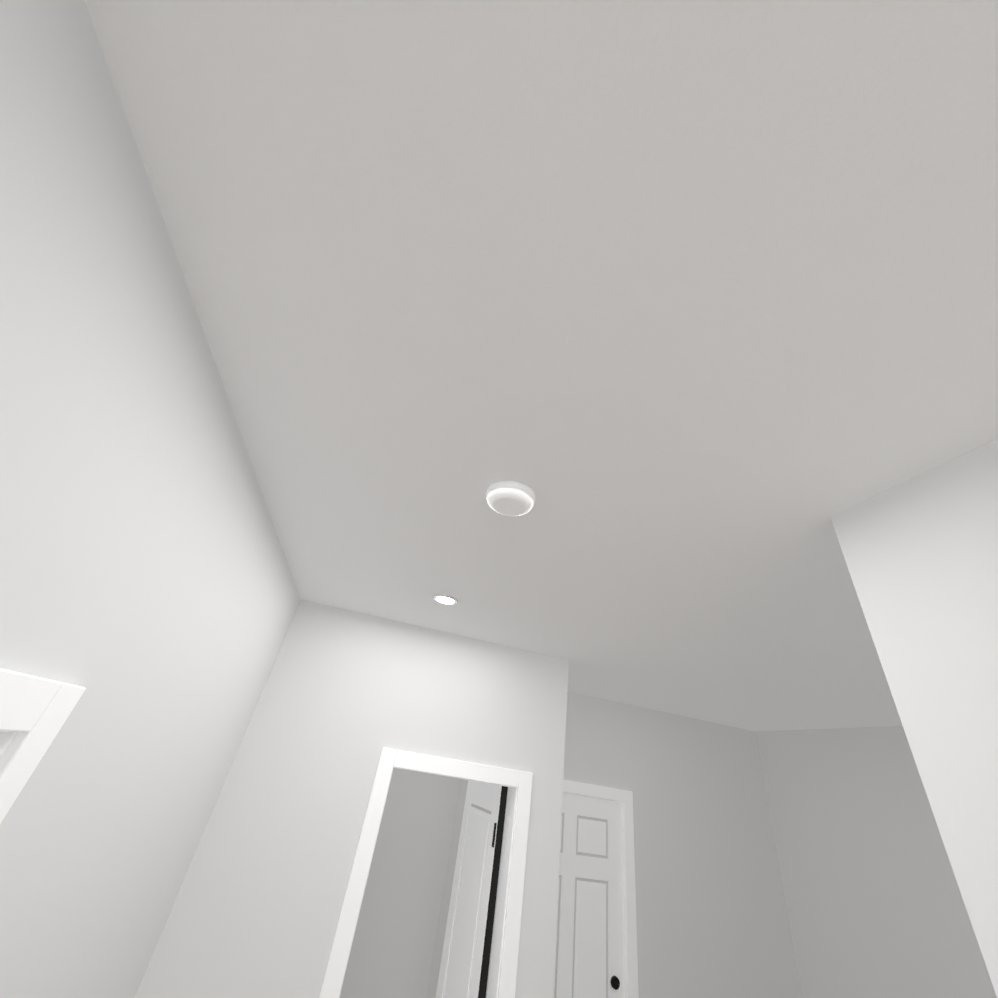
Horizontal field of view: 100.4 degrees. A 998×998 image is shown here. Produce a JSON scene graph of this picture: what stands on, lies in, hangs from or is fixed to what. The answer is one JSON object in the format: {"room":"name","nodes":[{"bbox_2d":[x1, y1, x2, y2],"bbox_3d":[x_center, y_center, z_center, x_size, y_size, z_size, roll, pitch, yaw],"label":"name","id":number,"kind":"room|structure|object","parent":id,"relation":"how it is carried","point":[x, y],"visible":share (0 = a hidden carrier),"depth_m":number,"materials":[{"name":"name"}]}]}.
{"room":"home hallway","nodes":[
{"label":"home hallway","id":0,"kind":"room"},
{"bbox_2d":[0,0,300,997],"bbox_3d":[-1.167,1.343,1.016,0.120,2.740,5.170,16,-34,-10],"label":"wall","id":1,"kind":"structure","parent":0,"point":[148,596],"depth_m":0.77,"materials":[{"name":"white paint"}]},
{"bbox_2d":[0,668,85,823],"bbox_3d":[-0.857,0.990,-0.174,0.156,2.113,0.849,16,-34,-10],"label":"door frame","id":2,"kind":"structure","parent":1,"relation":"attached to","point":[35,711],"depth_m":0.66,"materials":[{"name":"white wood"}]},
{"bbox_2d":[135,600,568,997],"bbox_3d":[-0.545,1.955,1.786,1.650,2.740,0.120,16,-34,-10],"label":"wall","id":3,"kind":"structure","parent":0,"point":[346,697],"depth_m":2.01,"materials":[{"name":"white paint"}]},
{"bbox_2d":[319,747,532,997],"bbox_3d":[-0.372,2.278,1.657,0.816,2.115,0.156,16,-34,-10],"label":"door frame","id":4,"kind":"structure","parent":3,"relation":"attached to","point":[504,959],"depth_m":1.97,"materials":[{"name":"white wood"}]},
{"bbox_2d":[436,780,507,997],"bbox_3d":[-0.220,2.583,2.012,0.139,2.024,0.659,18,-34,-12],"label":"bathroom door","id":5,"kind":"structure","parent":3,"relation":"in","point":[464,965],"depth_m":2.23,"materials":[{"name":"white wood"}]},
{"bbox_2d":[340,768,460,997],"bbox_3d":[-1.115,2.885,3.342,1.650,2.740,0.120,16,-34,-10],"label":"wall","id":6,"kind":"structure","parent":0,"point":[392,949],"depth_m":3.28,"materials":[{"name":"white paint"}]},
{"bbox_2d":[426,779,508,997],"bbox_3d":[-0.108,2.633,2.701,0.120,2.740,1.780,16,-34,-10],"label":"wall","id":7,"kind":"structure","parent":0,"point":[439,943],"depth_m":3.20,"materials":[{"name":"white paint"}]},
{"bbox_2d":[84,0,997,731],"bbox_3d":[0.253,-0.854,0.155,7.270,0.350,9.820,16,-34,-10],"label":"ceiling","id":8,"kind":"structure","parent":0,"point":[678,318],"depth_m":0.66,"materials":[{"name":"white paint"}]},
{"bbox_2d":[433,595,457,604],"bbox_3d":[-0.257,0.485,1.989,0.124,0.006,0.124,16,-34,-10],"label":"recessed light","id":9,"kind":"object","parent":8,"relation":"in","point":[445,599],"visible":1,"depth_m":1.98,"materials":[{"name":"white metal"}]},
{"bbox_2d":[486,481,535,515],"bbox_3d":[0.031,0.006,1.159,0.140,0.040,0.140,16,-34,-10],"label":"smoke detector","id":10,"kind":"object","parent":8,"relation":"attached to","point":[510,498],"visible":0.98,"depth_m":1.12,"materials":[{"name":"white plastic"}]},
{"bbox_2d":[563,691,801,997],"bbox_3d":[1.114,3.010,2.960,2.490,2.740,0.120,16,-34,-10],"label":"wall","id":11,"kind":"structure","parent":0,"point":[712,920],"depth_m":3.22,"materials":[{"name":"white paint"}]},
{"bbox_2d":[553,793,623,997],"bbox_3d":[0.406,3.095,2.628,0.842,2.024,0.149,16,-34,-10],"label":"entry door","id":12,"kind":"structure","parent":11,"relation":"in","point":[589,956],"depth_m":2.87,"materials":[{"name":"white wood"}]},
{"bbox_2d":[563,780,638,997],"bbox_3d":[0.408,3.068,2.655,1.006,2.115,0.138,16,-34,-10],"label":"door frame","id":13,"kind":"structure","parent":11,"relation":"attached to","point":[625,797],"depth_m":3.00,"materials":[{"name":"white wood"}]},
{"bbox_2d":[756,726,996,997],"bbox_3d":[3.748,0.008,0.357,0.120,5.600,8.900,16,-34,-10],"label":"wall","id":14,"kind":"structure","parent":0,"point":[875,905],"depth_m":2.83,"materials":[{"name":"white paint"}]},
{"bbox_2d":[831,439,997,997],"bbox_3d":[0.947,0.604,-0.041,0.120,3.400,1.310,16,-34,-10],"label":"wall","id":15,"kind":"structure","parent":0,"point":[920,553],"depth_m":0.77,"materials":[{"name":"white paint"}]}
]}

